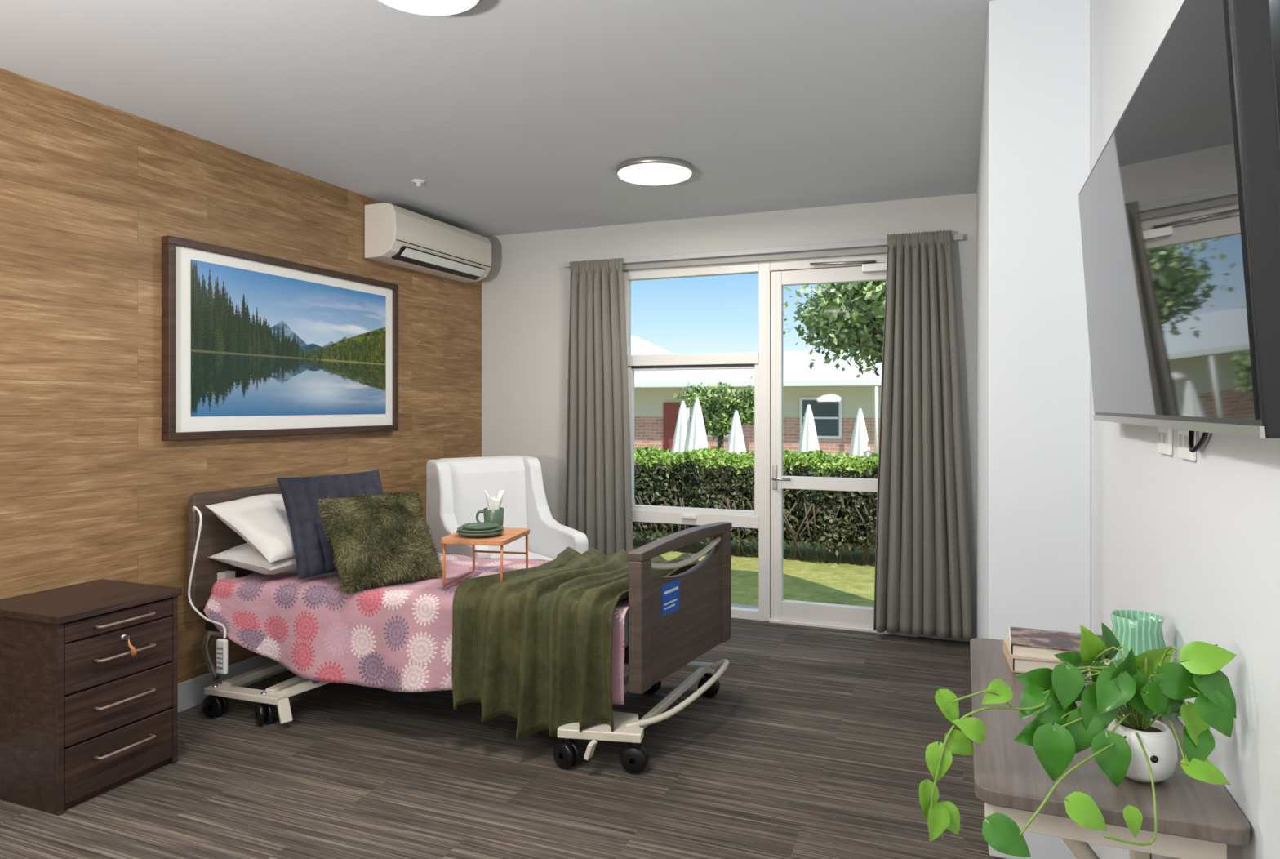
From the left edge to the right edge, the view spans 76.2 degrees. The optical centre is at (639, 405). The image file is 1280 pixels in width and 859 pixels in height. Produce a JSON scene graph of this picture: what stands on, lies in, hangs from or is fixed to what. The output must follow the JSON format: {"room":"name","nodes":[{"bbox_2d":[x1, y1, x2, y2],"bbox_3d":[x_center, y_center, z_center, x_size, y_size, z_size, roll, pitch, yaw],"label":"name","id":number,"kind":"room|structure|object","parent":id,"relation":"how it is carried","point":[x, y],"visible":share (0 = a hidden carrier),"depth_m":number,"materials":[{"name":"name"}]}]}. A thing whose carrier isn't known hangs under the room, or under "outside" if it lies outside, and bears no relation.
{"room":"care facility","nodes":[
{"label":"care facility","id":0,"kind":"room"},
{"bbox_2d":[0,67,481,683],"bbox_3d":[-2.489,0.070,2.949,0.120,2.660,7.050,0,0,22],"label":"wall","id":1,"kind":"structure","parent":0,"point":[91,489],"depth_m":3.52,"materials":[{"name":"brown wood"}]},
{"bbox_2d":[177,654,288,712],"bbox_3d":[-2.430,1.335,2.914,0.015,0.130,6.830,0,0,22],"label":"baseboard","id":2,"kind":"structure","parent":1,"relation":"attached to","point":[191,694],"depth_m":3.86,"materials":[{"name":"paint"}]},
{"bbox_2d":[161,235,398,440],"bbox_3d":[-1.828,-0.302,4.386,0.048,0.915,1.590,0,0,22],"label":"framed picture","id":3,"kind":"object","parent":1,"relation":"attached to","point":[253,344],"visible":1,"depth_m":4.19,"materials":[{"name":"brown wood"}]},
{"bbox_2d":[191,259,386,416],"bbox_3d":[-1.818,-0.312,4.395,0.001,0.725,1.365,0,0,22],"label":"artwork","id":4,"kind":"object","parent":3,"relation":"attached to","point":[262,344],"depth_m":4.26},
{"bbox_2d":[364,202,491,282],"bbox_3d":[-1.348,-1.045,5.341,0.236,0.320,1.060,0,0,22],"label":"air conditioner","id":5,"kind":"object","parent":1,"relation":"attached to","point":[395,235],"visible":1,"depth_m":5.10,"materials":[{"name":"plastic"}]},
{"bbox_2d":[0,0,992,236],"bbox_3d":[-0.716,-1.310,2.246,3.895,0.100,7.050,0,0,22],"label":"ceiling","id":6,"kind":"structure","parent":0,"point":[515,117],"depth_m":3.24,"materials":[{"name":"paint"}]},
{"bbox_2d":[411,178,426,186],"bbox_3d":[-1.242,-1.245,4.579,0.080,0.030,0.080,0,0,22],"label":"sprinkler head","id":7,"kind":"object","parent":6,"relation":"attached to","point":[417,181],"visible":1,"depth_m":4.57},
{"bbox_2d":[378,0,481,15],"bbox_3d":[-0.636,-1.234,2.387,0.362,0.051,0.362,0,0,22],"label":"ceiling light","id":8,"kind":"object","parent":6,"relation":"attached to","point":[427,7],"depth_m":2.48,"materials":[{"name":"white plastic"}]},
{"bbox_2d":[615,156,693,185],"bbox_3d":[0.078,-1.234,4.325,0.412,0.051,0.412,0,0,22],"label":"ceiling light","id":9,"kind":"object","parent":6,"relation":"attached to","point":[646,171],"depth_m":4.23,"materials":[{"name":"white plastic"}]},
{"bbox_2d":[0,617,1004,858],"bbox_3d":[-0.716,1.440,2.246,3.895,0.080,7.050,0,0,22],"label":"floor","id":10,"kind":"structure","parent":0,"point":[811,742],"depth_m":3.04,"materials":[{"name":"wood"}]},
{"bbox_2d":[0,578,182,815],"bbox_3d":[-2.086,1.058,3.071,0.500,0.683,0.479,0,0,22],"label":"drawers","id":11,"kind":"object","parent":10,"relation":"on","point":[89,670],"visible":1,"depth_m":2.90,"materials":[{"name":"brown wood"}]},
{"bbox_2d":[188,483,732,773],"bbox_3d":[-0.801,0.900,3.814,2.333,1.000,1.066,0,0,18],"label":"hospital bed","id":12,"kind":"object","parent":10,"relation":"on","point":[397,637],"visible":0.6,"depth_m":3.51,"materials":[{"name":"fabric"}]},
{"bbox_2d":[187,506,227,674],"bbox_3d":[-1.895,0.802,3.582,0.252,0.715,0.041,0,0,27],"label":"handset","id":13,"kind":"object","parent":12,"relation":"hanging from","point":[221,644],"visible":1,"depth_m":3.54,"materials":[{"name":"white plastic"}]},
{"bbox_2d":[207,542,297,575],"bbox_3d":[-1.665,0.717,3.972,0.420,0.200,0.660,0,0,26],"label":"pillow","id":14,"kind":"object","parent":12,"relation":"on","point":[243,556],"visible":0.23,"depth_m":3.71,"materials":[{"name":"fabric"}]},
{"bbox_2d":[205,493,295,562],"bbox_3d":[-1.667,0.568,3.940,0.419,0.283,0.672,0,0,22],"label":"pillow","id":15,"kind":"object","parent":14,"relation":"on","point":[261,521],"visible":0.49,"depth_m":3.71,"materials":[{"name":"fabric"}]},
{"bbox_2d":[276,469,383,579],"bbox_3d":[-1.412,0.545,3.861,0.506,0.446,0.274,0,0,-44],"label":"cushion","id":16,"kind":"object","parent":12,"relation":"on","point":[300,495],"visible":0.56,"depth_m":3.74,"materials":[{"name":"fabric"}]},
{"bbox_2d":[317,488,442,595],"bbox_3d":[-1.168,0.602,3.699,0.510,0.417,0.336,0,0,-43],"label":"cushion","id":17,"kind":"object","parent":12,"relation":"on","point":[384,538],"visible":1,"depth_m":3.62,"materials":[{"name":"fur"}]},
{"bbox_2d":[203,551,628,704],"bbox_3d":[-0.777,0.984,3.806,2.142,0.417,1.006,0,0,16],"label":"floral bedspread","id":18,"kind":"object","parent":12,"relation":"on","point":[397,637],"depth_m":3.49,"materials":[{"name":"pink fabric"}]},
{"bbox_2d":[440,527,529,586],"bbox_3d":[-0.677,0.669,3.613,0.290,0.210,0.360,0,0,12],"label":"tray table","id":19,"kind":"object","parent":12,"relation":"on","point":[509,535],"visible":0.78,"depth_m":3.49,"materials":[{"name":"brown wood"}]},
{"bbox_2d":[456,522,504,537],"bbox_3d":[-0.695,0.540,3.555,0.208,0.045,0.208,0,0,22],"label":"stacked plates","id":20,"kind":"object","parent":19,"relation":"on","point":[472,529],"visible":1,"depth_m":3.50,"materials":[{"name":"green ceramic"}]},
{"bbox_2d":[475,489,504,526],"bbox_3d":[-0.678,0.472,3.716,0.119,0.178,0.094,0,0,-27],"label":"coffee mug","id":21,"kind":"object","parent":19,"relation":"on","point":[494,513],"visible":0.84,"depth_m":3.70,"materials":[{"name":"green ceramic"}]},
{"bbox_2d":[451,546,701,739],"bbox_3d":[-0.195,0.998,3.645,0.807,0.594,1.153,0,0,22],"label":"throw blanket","id":22,"kind":"object","parent":12,"relation":"on","point":[533,646],"visible":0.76,"depth_m":3.24,"materials":[{"name":"green fabric"}]},
{"bbox_2d":[426,455,588,559],"bbox_3d":[-0.823,0.864,4.963,0.738,1.075,0.775,0,0,-36],"label":"armchair","id":23,"kind":"object","parent":10,"relation":"on","point":[455,487],"visible":0.45,"depth_m":5.09,"materials":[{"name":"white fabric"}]},
{"bbox_2d":[490,550,554,559],"bbox_3d":[-0.772,0.995,4.894,0.544,0.130,0.585,0,0,-36],"label":"seat cushion","id":24,"kind":"object","parent":23,"relation":"on","point":[532,554],"depth_m":5.07,"materials":[{"name":"white fabric"}]},
{"bbox_2d":[768,617,918,636],"bbox_3d":[1.280,1.390,5.161,0.910,0.020,0.120,0,0,22],"label":"threshold","id":25,"kind":"object","parent":10,"relation":"on","point":[771,620],"visible":0.4,"depth_m":5.13,"materials":[{"name":"white metal"}]},
{"bbox_2d":[782,599,874,628],"bbox_3d":[1.277,1.320,5.154,0.760,0.120,0.055,0,0,22],"label":"rail","id":26,"kind":"object","parent":25,"relation":"on","point":[792,610],"visible":0.59,"depth_m":5.16,"materials":[{"name":"white metal"}]},
{"bbox_2d":[969,637,1250,858],"bbox_3d":[0.791,0.750,1.499,0.338,0.400,0.830,0,0,22],"label":"desk","id":27,"kind":"object","parent":10,"relation":"on","point":[1197,819],"visible":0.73,"depth_m":1.18,"materials":[{"name":"laminate"}]},
{"bbox_2d":[1003,626,1109,679],"bbox_3d":[0.895,0.522,1.721,0.225,0.054,0.165,0,0,18],"label":"books","id":28,"kind":"object","parent":27,"relation":"on","point":[1025,650],"visible":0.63,"depth_m":1.69,"materials":[{"name":"beige paper"}]},
{"bbox_2d":[919,622,1236,857],"bbox_3d":[0.613,0.481,1.155,0.371,0.321,0.210,0,0,-12],"label":"pothos","id":29,"kind":"object","parent":27,"relation":"on","point":[1137,746],"visible":1,"depth_m":1.18,"materials":[{"name":"green plant"}]},
{"bbox_2d":[1109,609,1165,716],"bbox_3d":[0.897,0.463,1.473,0.088,0.170,0.088,0,0,40],"label":"glass vase","id":30,"kind":"object","parent":27,"relation":"on","point":[1140,631],"visible":0.38,"depth_m":1.44,"materials":[{"name":"green glass"}]},
{"bbox_2d":[1106,714,1177,782],"bbox_3d":[0.743,0.509,1.211,0.092,0.077,0.094,0,0,22],"label":"pot","id":31,"kind":"object","parent":27,"relation":"on","point":[1159,743],"depth_m":1.18,"materials":[{"name":"white ceramic"}]},
{"bbox_2d":[686,386,689,422],"bbox_3d":[1.419,0.440,24.229,0.100,2.040,0.100,0,0,22],"label":"post","id":32,"kind":"object","parent":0,"point":[688,410],"depth_m":24.19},
{"bbox_2d":[481,192,976,637],"bbox_3d":[0.560,0.070,5.468,3.695,2.660,0.120,0,0,22],"label":"wall","id":33,"kind":"structure","parent":0,"point":[526,288],"depth_m":5.83,"materials":[{"name":"paint"}]},
{"bbox_2d":[627,262,758,280],"bbox_3d":[0.355,-0.907,5.522,0.925,0.065,0.070,0,0,22],"label":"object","id":34,"kind":"object","parent":33,"relation":"attached to","point":[742,268],"visible":0.82,"depth_m":5.49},
{"bbox_2d":[623,261,771,621],"bbox_3d":[0.364,0.230,5.516,1.055,2.340,0.075,0,0,22],"label":"window","id":35,"kind":"structure","parent":33,"relation":"in","point":[764,273],"depth_m":5.32,"materials":[{"name":"white metal"}]},
{"bbox_2d":[681,515,696,519],"bbox_3d":[0.330,0.745,5.478,0.100,0.020,0.030,0,0,22],"label":"winder","id":36,"kind":"object","parent":35,"relation":"attached to","point":[682,516],"visible":1,"depth_m":5.46,"materials":[{"name":"white metal"}]},
{"bbox_2d":[626,351,758,365],"bbox_3d":[0.354,-0.312,5.520,0.925,0.075,0.075,0,0,22],"label":"transom","id":37,"kind":"object","parent":35,"relation":"attached to","point":[748,357],"visible":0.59,"depth_m":5.48,"materials":[{"name":"white metal"}]},
{"bbox_2d":[631,363,754,368],"bbox_3d":[0.348,-0.267,5.505,0.865,0.017,0.027,0,0,22],"label":"seal","id":38,"kind":"object","parent":37,"relation":"attached to","point":[751,364],"visible":1,"depth_m":5.48,"materials":[{"name":"rubber"}]},
{"bbox_2d":[634,521,758,528],"bbox_3d":[0.348,0.801,5.504,0.925,0.006,0.028,0,0,22],"label":"seal","id":39,"kind":"object","parent":35,"relation":"attached to","point":[634,522],"visible":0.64,"depth_m":5.52,"materials":[{"name":"rubber"}]},
{"bbox_2d":[731,606,758,620],"bbox_3d":[0.355,1.370,5.522,0.925,0.060,0.070,0,0,22],"label":"sill","id":40,"kind":"structure","parent":33,"relation":"attached to","point":[746,613],"depth_m":5.36,"materials":[{"name":"white metal"}]},
{"bbox_2d":[563,233,963,271],"bbox_3d":[0.691,-0.973,5.304,2.620,0.075,0.083,0,0,22],"label":"track","id":41,"kind":"object","parent":33,"relation":"attached to","point":[876,249],"visible":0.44,"depth_m":5.25,"materials":[{"name":"metal"}]},
{"bbox_2d":[564,257,633,558],"bbox_3d":[-0.285,0.182,5.601,0.533,2.376,0.092,0,0,22],"label":"curtain","id":42,"kind":"object","parent":41,"relation":"hanging from","point":[598,485],"visible":0.8,"depth_m":5.58,"materials":[{"name":"fabric"}]},
{"bbox_2d":[873,230,972,640],"bbox_3d":[1.665,0.162,4.824,0.553,2.386,0.091,0,0,22],"label":"curtain","id":43,"kind":"object","parent":41,"relation":"hanging from","point":[922,577],"visible":1,"depth_m":4.82,"materials":[{"name":"fabric"}]},
{"bbox_2d":[769,253,887,619],"bbox_3d":[1.294,0.220,5.122,0.965,2.320,0.144,0,0,22],"label":"door","id":44,"kind":"structure","parent":33,"relation":"in","point":[866,268],"depth_m":5.27,"materials":[{"name":"white metal"}]},
{"bbox_2d":[772,464,777,488],"bbox_3d":[0.872,0.460,5.281,0.030,0.160,0.010,0,0,22],"label":"plate","id":45,"kind":"object","parent":44,"relation":"attached to","point":[774,466],"depth_m":5.28,"materials":[{"name":"silver metal"}]},
{"bbox_2d":[782,475,877,492],"bbox_3d":[1.277,0.495,5.154,0.760,0.080,0.055,0,0,22],"label":"rail","id":46,"kind":"object","parent":44,"relation":"attached to","point":[805,482],"visible":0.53,"depth_m":5.15,"materials":[{"name":"white metal"}]},
{"bbox_2d":[933,619,976,641],"bbox_3d":[1.878,1.335,4.873,0.244,0.130,0.015,0,0,22],"label":"baseboard","id":47,"kind":"structure","parent":33,"relation":"attached to","point":[974,622],"depth_m":4.83,"materials":[{"name":"paint"}]},
{"bbox_2d":[874,384,878,453],"bbox_3d":[6.440,0.440,22.241,0.100,2.040,0.100,0,0,22],"label":"post","id":48,"kind":"object","parent":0,"point":[876,386],"depth_m":22.21,"materials":[{"name":"white metal"}]},
{"bbox_2d":[976,0,1090,858],"bbox_3d":[1.670,0.070,3.635,0.281,2.660,2.470,0,0,22],"label":"wall column","id":49,"kind":"structure","parent":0,"point":[1033,361],"depth_m":2.49,"materials":[{"name":"paint"}]},
{"bbox_2d":[1090,0,1279,858],"bbox_3d":[1.058,0.070,1.544,0.120,2.660,7.050,0,0,22],"label":"wall","id":50,"kind":"structure","parent":0,"point":[1193,544],"depth_m":1.36,"materials":[{"name":"paint"}]},
{"bbox_2d":[1157,426,1173,455],"bbox_3d":[0.981,0.058,1.526,0.010,0.065,0.090,0,0,22],"label":"power outlet","id":51,"kind":"object","parent":50,"relation":"attached to","point":[1165,435],"visible":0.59,"depth_m":1.50,"materials":[{"name":"white plastic"}]},
{"bbox_2d":[1158,431,1161,442],"bbox_3d":[0.985,0.060,1.546,0.002,0.020,0.016,0,0,22],"label":"socket","id":52,"kind":"object","parent":51,"relation":"attached to","point":[1159,433],"depth_m":1.54,"materials":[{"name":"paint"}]},
{"bbox_2d":[1163,432,1166,444],"bbox_3d":[0.970,0.060,1.509,0.002,0.020,0.016,0,0,22],"label":"socket","id":53,"kind":"object","parent":51,"relation":"attached to","point":[1164,433],"depth_m":1.50,"materials":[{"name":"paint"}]},
{"bbox_2d":[1078,0,1279,452],"bbox_3d":[0.898,-0.225,1.435,0.088,0.600,1.210,0,0,22],"label":"television","id":54,"kind":"object","parent":50,"relation":"attached to","point":[1180,206],"visible":1,"depth_m":1.06,"materials":[{"name":"black plastic"}]},
{"bbox_2d":[1177,429,1195,460],"bbox_3d":[0.922,0.058,1.377,0.010,0.065,0.090,0,0,22],"label":"power outlet","id":55,"kind":"object","parent":50,"relation":"attached to","point":[1184,452],"visible":0.56,"depth_m":1.37,"materials":[{"name":"white plastic"}]},
{"bbox_2d":[1178,435,1182,446],"bbox_3d":[0.926,0.060,1.397,0.002,0.020,0.016,0,0,22],"label":"socket","id":56,"kind":"object","parent":55,"relation":"attached to","point":[1180,437],"depth_m":1.39,"materials":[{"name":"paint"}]},
{"bbox_2d":[1184,435,1188,448],"bbox_3d":[0.911,0.060,1.360,0.002,0.020,0.016,0,0,22],"label":"socket","id":57,"kind":"object","parent":55,"relation":"attached to","point":[1186,437],"depth_m":1.36,"materials":[{"name":"paint"}]},
{"label":"outside","id":58,"kind":"structure","parent":0,"visible":0},
{"bbox_2d":[631,335,674,387],"bbox_3d":[-2.870,-0.820,37.166,9.300,4.560,7.000,0,0,22],"label":"neighbouring building","id":59,"kind":"structure","parent":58,"point":[638,345],"depth_m":34.83,"materials":[{"name":"metal"}]},
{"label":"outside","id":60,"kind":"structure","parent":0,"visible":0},
{"bbox_2d":[632,531,875,607],"bbox_3d":[-2.257,1.530,16.032,44.000,0.140,17.450,0,0,22],"label":"lawn","id":61,"kind":"structure","parent":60,"point":[846,583],"depth_m":7.07,"materials":[{"name":"green plant"}]},
{"bbox_2d":[671,400,689,453],"bbox_3d":[0.688,0.688,13.064,0.500,1.535,0.500,0,0,22],"label":"patio umbrella","id":62,"kind":"object","parent":61,"relation":"on","point":[680,438],"visible":0.35,"depth_m":12.97,"materials":[{"name":"white fabric"}]},
{"bbox_2d":[685,398,708,451],"bbox_3d":[0.902,0.667,12.872,0.500,1.575,0.500,0,0,22],"label":"patio umbrella","id":63,"kind":"object","parent":61,"relation":"on","point":[697,437],"visible":0.5,"depth_m":12.78,"materials":[{"name":"white fabric"}]},
{"bbox_2d":[673,375,754,449],"bbox_3d":[1.696,0.413,17.220,2.197,2.084,1.812,0,0,-22],"label":"tree","id":64,"kind":"object","parent":61,"relation":"on","point":[718,406],"visible":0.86,"depth_m":16.89,"materials":[{"name":"green plant"}]},
{"bbox_2d":[726,409,746,455],"bbox_3d":[1.533,0.762,12.999,0.500,1.385,0.500,0,0,22],"label":"patio umbrella","id":65,"kind":"object","parent":61,"relation":"on","point":[735,443],"visible":0.37,"depth_m":12.92,"materials":[{"name":"white fabric"}]},
{"bbox_2d":[731,603,758,608],"bbox_3d":[1.110,1.445,5.519,10.000,0.030,0.379,0,0,22],"label":"strip","id":66,"kind":"object","parent":61,"relation":"on","point":[732,604],"visible":0.02,"depth_m":5.83,"materials":[{"name":"concrete"}]},
{"bbox_2d":[632,444,878,564],"bbox_3d":[1.310,0.936,8.202,5.676,1.046,1.272,0,0,22],"label":"hedge","id":67,"kind":"object","parent":61,"relation":"on","point":[712,477],"visible":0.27,"depth_m":7.81,"materials":[{"name":"green plant"}]},
{"bbox_2d":[653,448,877,460],"bbox_3d":[1.250,1.076,15.368,9.093,0.604,0.666,0,0,22],"label":"hedge","id":68,"kind":"object","parent":61,"relation":"on","point":[839,455],"visible":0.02,"depth_m":14.54,"materials":[{"name":"green plant"}]},
{"bbox_2d":[797,404,819,466],"bbox_3d":[2.693,0.718,13.023,0.500,1.475,0.500,0,0,22],"label":"patio umbrella","id":69,"kind":"object","parent":61,"relation":"on","point":[808,441],"visible":0.44,"depth_m":12.94,"materials":[{"name":"white fabric"}]},
{"bbox_2d":[782,280,885,377],"bbox_3d":[2.789,-0.315,8.977,2.305,3.539,2.123,0,0,-17],"label":"tree","id":70,"kind":"object","parent":61,"relation":"on","point":[846,316],"visible":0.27,"depth_m":8.93,"materials":[{"name":"green plant"}]},
{"bbox_2d":[848,408,871,457],"bbox_3d":[3.510,0.748,13.022,0.500,1.415,0.500,0,0,22],"label":"patio umbrella","id":71,"kind":"object","parent":61,"relation":"on","point":[860,444],"visible":0.38,"depth_m":12.94,"materials":[{"name":"white fabric"}]},
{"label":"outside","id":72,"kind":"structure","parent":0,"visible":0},
{"bbox_2d":[634,349,882,382],"bbox_3d":[4.665,-1.215,25.364,24.000,1.270,4.400,0,0,22],"label":"roof","id":73,"kind":"structure","parent":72,"point":[796,367],"depth_m":24.87,"materials":[{"name":"metal"}]},
{"bbox_2d":[634,379,881,386],"bbox_3d":[3.833,-0.635,23.263,24.000,0.130,0.120,0,0,22],"label":"gutter","id":74,"kind":"object","parent":73,"relation":"attached to","point":[872,381],"visible":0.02,"depth_m":23.43,"materials":[{"name":"white plastic"}]},
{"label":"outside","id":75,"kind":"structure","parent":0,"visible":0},
{"bbox_2d":[634,417,879,456],"bbox_3d":[5.290,0.905,26.945,22.000,1.110,6.000,0,0,22],"label":"brick wall","id":76,"kind":"structure","parent":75,"point":[648,431],"depth_m":24.12,"materials":[{"name":"red brick"}]},
{"bbox_2d":[663,402,680,451],"bbox_3d":[1.062,0.680,25.365,0.700,1.560,0.050,0,0,22],"label":"door","id":77,"kind":"structure","parent":76,"relation":"in","point":[670,413],"depth_m":25.39,"materials":[{"name":"red wood"}]},
{"bbox_2d":[634,385,881,417],"bbox_3d":[5.292,-0.115,26.949,22.000,0.930,5.990,0,0,22],"label":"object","id":78,"kind":"structure","parent":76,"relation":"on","point":[649,402],"depth_m":24.02,"materials":[{"name":"paint"}]},
{"bbox_2d":[802,400,838,435],"bbox_3d":[5.237,0.350,23.685,1.040,1.040,0.020,0,0,22],"label":"window pane","id":79,"kind":"structure","parent":76,"relation":"in","point":[820,408],"depth_m":23.63,"materials":[{"name":"grey glass"}]},
{"bbox_2d":[800,396,841,438],"bbox_3d":[5.250,0.350,23.718,1.200,1.200,0.070,0,0,22],"label":"window","id":80,"kind":"structure","parent":76,"relation":"in","point":[839,398],"depth_m":23.60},
{"bbox_2d":[803,416,838,418],"bbox_3d":[5.231,0.350,23.671,1.000,0.060,0.020,0,0,22],"label":"bar","id":81,"kind":"object","parent":80,"relation":"attached to","point":[815,417],"depth_m":23.63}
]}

